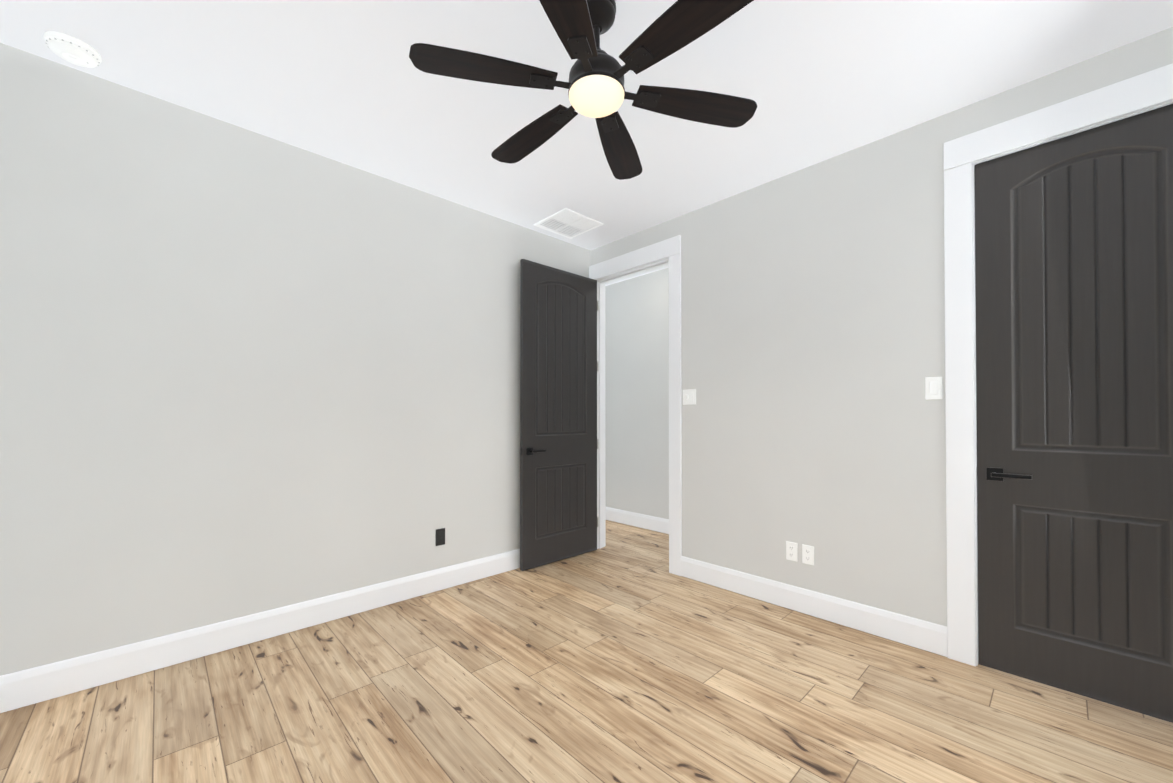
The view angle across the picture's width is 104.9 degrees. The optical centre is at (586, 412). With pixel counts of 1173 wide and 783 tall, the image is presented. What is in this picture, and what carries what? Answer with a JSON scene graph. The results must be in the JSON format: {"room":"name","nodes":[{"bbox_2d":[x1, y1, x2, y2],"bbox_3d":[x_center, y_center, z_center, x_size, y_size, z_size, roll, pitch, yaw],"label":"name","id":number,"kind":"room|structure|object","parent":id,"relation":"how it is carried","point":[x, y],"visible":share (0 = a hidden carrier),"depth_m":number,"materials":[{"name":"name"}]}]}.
{"room":"empty bedroom","nodes":[
{"label":"empty bedroom","id":0,"kind":"room"},
{"bbox_2d":[0,43,589,675],"bbox_3d":[-1.291,-0.134,2.974,3.547,2.740,0.120,1,-1,-43],"label":"wall","id":1,"kind":"structure","parent":0,"point":[244,371],"depth_m":2.33,"materials":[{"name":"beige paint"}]},
{"bbox_2d":[0,549,519,712],"bbox_3d":[-1.189,1.158,2.964,3.397,0.145,0.018,1,-1,-43],"label":"baseboard","id":2,"kind":"structure","parent":1,"relation":"attached to","point":[26,687],"depth_m":2.30,"materials":[{"name":"white wood"}]},
{"bbox_2d":[436,528,444,545],"bbox_3d":[-1.016,0.869,3.137,0.070,0.115,0.009,1,-1,-43],"label":"outlet","id":3,"kind":"object","parent":1,"relation":"attached to","point":[440,536],"visible":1,"depth_m":3.13,"materials":[{"name":"black plastic"}]},
{"bbox_2d":[0,520,1172,782],"bbox_3d":[-0.150,1.292,2.514,4.587,0.120,5.540,1,-1,-43],"label":"floor","id":4,"kind":"structure","parent":0,"point":[624,656],"depth_m":1.88,"materials":[{"name":"brown wood"}]},
{"bbox_2d":[0,0,1172,285],"bbox_3d":[-0.150,-1.568,2.540,4.587,0.120,5.540,1,-1,-43],"label":"ceiling","id":5,"kind":"structure","parent":0,"point":[346,82],"depth_m":2.03,"materials":[{"name":"white paint"}]},
{"bbox_2d":[43,31,101,67],"bbox_3d":[-2.131,-1.490,1.873,0.160,0.049,0.160,1,-1,-43],"label":"smoke detector","id":6,"kind":"object","parent":5,"relation":"attached to","point":[72,49],"visible":1,"depth_m":1.84,"materials":[{"name":"white plastic"}]},
{"bbox_2d":[533,208,602,238],"bbox_3d":[-0.144,-1.494,3.592,0.396,0.010,0.396,1,-1,-43],"label":"ceiling vent","id":7,"kind":"object","parent":5,"relation":"in","point":[568,223],"visible":1,"depth_m":3.58,"materials":[{"name":"white metal"}]},
{"bbox_2d":[409,0,756,179],"bbox_3d":[0.037,-1.324,1.683,1.167,0.384,1.316,1,-1,-43],"label":"fan","id":8,"kind":"object","parent":5,"relation":"hanging from","point":[594,85],"visible":1,"depth_m":1.61,"materials":[{"name":"black wood"}]},
{"bbox_2d":[605,268,668,518],"bbox_3d":[1.030,-0.120,4.529,0.120,2.740,4.260,1,-1,-43],"label":"wall","id":9,"kind":"structure","parent":0,"point":[637,394],"depth_m":4.93,"materials":[{"name":"beige paint"}]},
{"bbox_2d":[606,507,668,533],"bbox_3d":[0.980,1.172,4.469,0.018,0.145,4.020,1,-1,-43],"label":"baseboard","id":10,"kind":"structure","parent":9,"relation":"attached to","point":[653,523],"depth_m":4.89,"materials":[{"name":"white wood"}]},
{"bbox_2d":[590,27,1172,626],"bbox_3d":[0.803,-0.130,3.431,0.120,2.740,5.540,1,-1,-43],"label":"wall","id":11,"kind":"structure","parent":0,"point":[812,327],"depth_m":2.66,"materials":[{"name":"beige paint"}]},
{"bbox_2d":[520,259,597,570],"bbox_3d":[-0.206,0.021,3.800,0.826,2.430,0.125,1,-1,-43],"label":"entry door","id":12,"kind":"structure","parent":11,"relation":"in","point":[558,414],"depth_m":3.75,"materials":[{"name":"black wood"}]},
{"bbox_2d":[589,235,681,575],"bbox_3d":[0.407,-0.050,3.847,0.164,2.587,1.046,1,-1,-43],"label":"trim","id":13,"kind":"structure","parent":11,"relation":"attached to","point":[666,252],"depth_m":3.49,"materials":[{"name":"white wood"}]},
{"bbox_2d":[683,389,695,404],"bbox_3d":[0.764,-0.113,3.369,0.022,0.115,0.116,1,-1,-43],"label":"light switch","id":14,"kind":"object","parent":11,"relation":"attached to","point":[689,396],"visible":1,"depth_m":3.37,"materials":[{"name":"white plastic"}]},
{"bbox_2d":[786,541,797,561],"bbox_3d":[1.284,0.871,2.821,0.009,0.115,0.070,1,-1,-43],"label":"outlet","id":15,"kind":"object","parent":11,"relation":"attached to","point":[792,551],"visible":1,"depth_m":2.82,"materials":[{"name":"white plastic"}]},
{"bbox_2d":[802,544,813,564],"bbox_3d":[1.352,0.871,2.750,0.009,0.115,0.070,1,-1,-43],"label":"outlet","id":16,"kind":"object","parent":11,"relation":"attached to","point":[807,554],"visible":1,"depth_m":2.75,"materials":[{"name":"white plastic"}]},
{"bbox_2d":[681,556,946,656],"bbox_3d":[1.263,1.157,2.834,0.018,0.145,1.586,1,-1,-43],"label":"baseboard","id":17,"kind":"structure","parent":11,"relation":"attached to","point":[914,632],"depth_m":2.66,"materials":[{"name":"white wood"}]},
{"bbox_2d":[925,377,941,399],"bbox_3d":[1.777,-0.122,2.308,0.012,0.115,0.070,1,-1,-43],"label":"light switch","id":18,"kind":"object","parent":11,"relation":"attached to","point":[933,387],"visible":1,"depth_m":2.31,"materials":[{"name":"white plastic"}]},
{"bbox_2d":[943,63,1172,665],"bbox_3d":[2.182,-0.067,1.977,0.164,2.587,0.939,1,-1,-43],"label":"trim","id":19,"kind":"structure","parent":11,"relation":"attached to","point":[1123,99],"depth_m":2.20,"materials":[{"name":"white wood"}]},
{"bbox_2d":[974,104,1172,722],"bbox_3d":[2.154,0.003,1.944,0.125,2.430,0.717,1,-1,-43],"label":"closet door","id":20,"kind":"structure","parent":11,"relation":"in","point":[1074,310],"depth_m":1.95,"materials":[{"name":"black wood"}]}
]}

